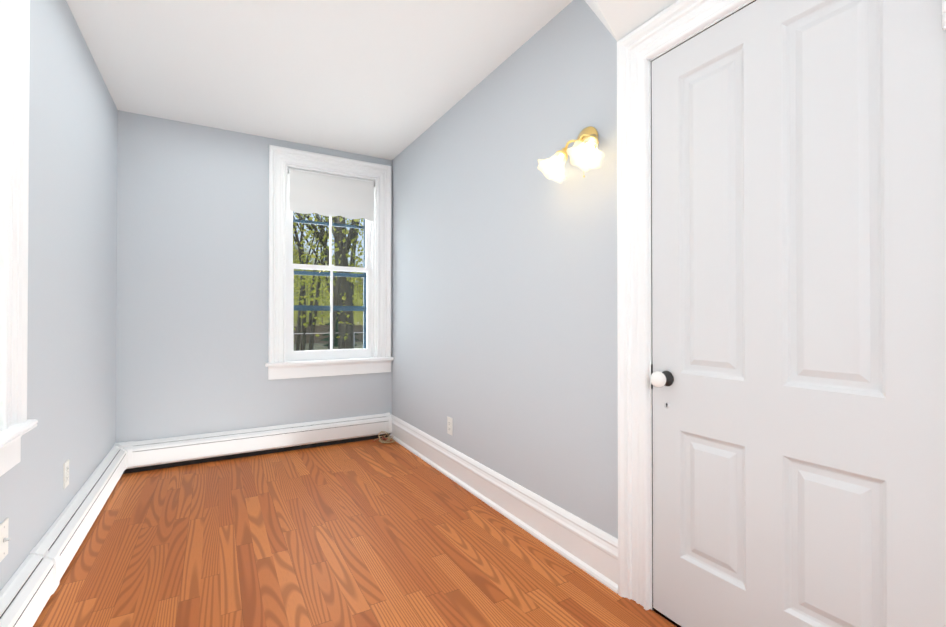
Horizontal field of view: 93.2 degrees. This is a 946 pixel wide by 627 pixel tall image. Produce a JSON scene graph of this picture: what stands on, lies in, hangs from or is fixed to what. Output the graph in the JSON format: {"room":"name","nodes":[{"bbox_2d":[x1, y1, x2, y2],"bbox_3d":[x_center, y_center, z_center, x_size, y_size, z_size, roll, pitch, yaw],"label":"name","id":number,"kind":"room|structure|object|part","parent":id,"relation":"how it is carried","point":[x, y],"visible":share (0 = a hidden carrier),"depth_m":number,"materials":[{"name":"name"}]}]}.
{"room":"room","nodes":[
{"label":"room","id":0,"kind":"room"},
{"bbox_2d":[0,0,117,590],"bbox_3d":[-1.053,-0.171,0.460,0.200,2.490,5.900,0,0,-30],"label":"wall","id":1,"kind":"structure","parent":0,"point":[72,279],"depth_m":2.00,"materials":[{"name":"grey paint"}]},
{"bbox_2d":[0,518,10,561],"bbox_3d":[-1.488,0.721,1.426,0.019,0.115,0.070,0,0,-30],"label":"outlet","id":2,"kind":"object","parent":1,"relation":"attached to","point":[4,538],"visible":1,"depth_m":1.42,"materials":[{"name":"white plastic"}]},
{"bbox_2d":[0,0,37,475],"bbox_3d":[-1.347,-0.427,1.028,0.258,1.840,1.049,0,0,-30],"label":"window","id":3,"kind":"structure","parent":1,"relation":"in","point":[15,424],"depth_m":1.46,"materials":[{"name":"white paint"}]},
{"bbox_2d":[63,459,68,488],"bbox_3d":[-1.843,0.728,2.030,0.008,0.115,0.070,0,0,-30],"label":"electrical outlet","id":4,"kind":"object","parent":1,"relation":"attached to","point":[65,474],"visible":1,"depth_m":2.02,"materials":[{"name":"white plastic"}]},
{"bbox_2d":[0,413,391,626],"bbox_3d":[-0.123,0.973,0.989,1.948,0.208,5.898,0,0,-30],"label":"baseboard heater","id":5,"kind":"object","parent":1,"relation":"attached to","point":[28,590],"visible":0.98,"depth_m":3.04,"materials":[{"name":"white metal"}]},
{"bbox_2d":[116,110,391,442],"bbox_3d":[-1.637,-0.148,3.644,2.370,2.490,0.200,0,0,-30],"label":"wall","id":6,"kind":"structure","parent":0,"point":[192,277],"depth_m":3.31,"materials":[{"name":"grey paint"}]},
{"bbox_2d":[265,145,393,379],"bbox_3d":[-1.222,-0.401,3.852,1.040,1.850,0.258,0,0,-30],"label":"window","id":7,"kind":"structure","parent":6,"relation":"in","point":[324,195],"depth_m":3.78,"materials":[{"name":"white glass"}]},
{"bbox_3d":[-1.227,-0.412,3.871,0.622,1.451,0.044,0,0,-30],"label":"glass","id":8,"kind":"part","parent":7,"relation":"part of","materials":[{"name":"clear glass"}]},
{"bbox_3d":[-1.227,-0.400,3.870,0.710,1.576,0.080,0,0,-30],"label":"far window sash","id":9,"kind":"part","parent":7,"relation":"part of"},
{"bbox_2d":[287,168,374,221],"bbox_3d":[-1.190,-0.995,3.810,0.729,0.357,0.049,0,0,-30],"label":"shade","id":10,"kind":"object","parent":7,"relation":"attached to","point":[325,195],"depth_m":3.78,"materials":[{"name":"white fabric"}]},
{"bbox_2d":[66,0,572,159],"bbox_3d":[-0.113,-1.462,1.011,2.370,0.100,6.300,0,0,-30],"label":"ceiling","id":11,"kind":"structure","parent":0,"point":[388,79],"depth_m":2.47,"materials":[{"name":"white paint"}]},
{"bbox_2d":[33,437,680,626],"bbox_3d":[-0.113,1.118,0.993,2.370,0.080,6.300,0,0,-30],"label":"floor","id":12,"kind":"structure","parent":0,"point":[368,533],"depth_m":1.99,"materials":[{"name":"brown wood"}]},
{"bbox_2d":[372,431,394,442],"bbox_3d":[-0.756,1.053,3.816,0.170,0.091,0.174,0,0,-30],"label":"coil","id":13,"kind":"object","parent":12,"relation":"on","point":[384,439],"visible":1,"depth_m":3.81,"materials":[{"name":"beige plastic"}]},
{"bbox_2d":[392,0,679,626],"bbox_3d":[0.827,-0.158,1.544,0.200,2.500,5.900,0,0,-30],"label":"wall","id":14,"kind":"structure","parent":0,"point":[504,307],"depth_m":2.33,"materials":[{"name":"grey paint"}]},
{"bbox_2d":[447,416,452,435],"bbox_3d":[-0.158,0.763,3.036,0.008,0.115,0.070,0,0,-30],"label":"electrical outlet","id":15,"kind":"object","parent":14,"relation":"attached to","point":[449,425],"visible":1,"depth_m":3.02,"materials":[{"name":"white plastic"}]},
{"bbox_2d":[390,414,617,592],"bbox_3d":[-0.089,0.997,2.886,0.036,0.190,2.646,0,0,-30],"label":"baseboard","id":16,"kind":"structure","parent":14,"relation":"attached to","point":[588,548],"depth_m":2.26,"materials":[{"name":"white paint"}]},
{"bbox_2d":[538,126,603,182],"bbox_3d":[0.417,-0.686,1.883,0.175,0.230,0.348,0,0,-30],"label":"sconce","id":17,"kind":"object","parent":14,"relation":"attached to","point":[586,143],"visible":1,"depth_m":1.89,"materials":[{"name":"gold metal"}]},
{"bbox_2d":[617,0,755,609],"bbox_3d":[0.890,0.009,1.394,0.238,2.144,0.930,0,0,-30],"label":"door frame","id":18,"kind":"structure","parent":14,"relation":"attached to","point":[670,26],"depth_m":1.68,"materials":[{"name":"white paint"}]},
{"bbox_2d":[651,0,945,626],"bbox_3d":[0.860,0.071,1.312,0.050,2.003,0.776,0,0,-30],"label":"door leaf","id":19,"kind":"structure","parent":14,"relation":"in","point":[799,274],"depth_m":1.23,"materials":[{"name":"white paint"}]},
{"bbox_2d":[650,371,673,407],"bbox_3d":[0.660,0.269,1.571,0.068,0.134,0.057,0,0,-30],"label":"door knob","id":20,"kind":"object","parent":19,"relation":"attached to","point":[658,379],"depth_m":1.56,"materials":[{"name":"white ceramic"}]},
{"bbox_3d":[1.035,0.048,0.973,0.014,1.531,0.014,0,0,-30],"label":"door hinges","id":21,"kind":"part","parent":19,"relation":"part of","materials":[{"name":"white metal"}]},
{"bbox_2d":[585,0,677,41],"bbox_3d":[1.060,-1.244,0.295,0.652,0.346,3.490,0,0,-30],"label":"ceiling","id":22,"kind":"structure","parent":0,"point":[620,19],"depth_m":1.65,"materials":[{"name":"white paint"}]},
{"label":"outside","id":23,"kind":"structure","parent":0,"visible":0},
{"bbox_2d":[293,212,362,331],"bbox_3d":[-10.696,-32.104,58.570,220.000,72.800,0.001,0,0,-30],"label":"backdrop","id":24,"kind":"structure","parent":23,"point":[357,316],"depth_m":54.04,"materials":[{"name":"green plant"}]},
{"bbox_2d":[294,332,362,350],"bbox_3d":[-18.754,2.547,72.285,200.000,0.300,135.750,0,0,-30],"label":"ground","id":25,"kind":"structure","parent":23,"point":[319,345],"depth_m":28.15,"materials":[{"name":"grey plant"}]},
{"bbox_2d":[293,212,362,350],"bbox_3d":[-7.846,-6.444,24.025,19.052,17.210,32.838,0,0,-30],"label":"trees","id":26,"kind":"object","parent":25,"relation":"on","point":[338,300],"depth_m":13.13,"materials":[{"name":"green plant"}]},
{"bbox_2d":[293,325,362,343],"bbox_3d":[-10.029,1.461,32.191,13.035,1.289,0.060,0,0,-30],"label":"fence","id":27,"kind":"object","parent":25,"relation":"on","point":[324,329],"depth_m":31.70,"materials":[{"name":"brown"}]},
{"bbox_2d":[293,332,362,350],"bbox_3d":[-2.946,1.408,20.079,19.243,1.217,0.050,0,0,-30],"label":"wire fence","id":28,"kind":"object","parent":25,"relation":"on","point":[314,333],"depth_m":17.96,"materials":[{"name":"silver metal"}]},
{"bbox_2d":[320,314,358,346],"bbox_3d":[-6.693,0.130,22.581,2.012,3.810,1.982,0,0,-30],"label":"conifer tree","id":29,"kind":"object","parent":25,"relation":"on","point":[335,340],"depth_m":22.14,"materials":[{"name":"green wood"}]}
]}

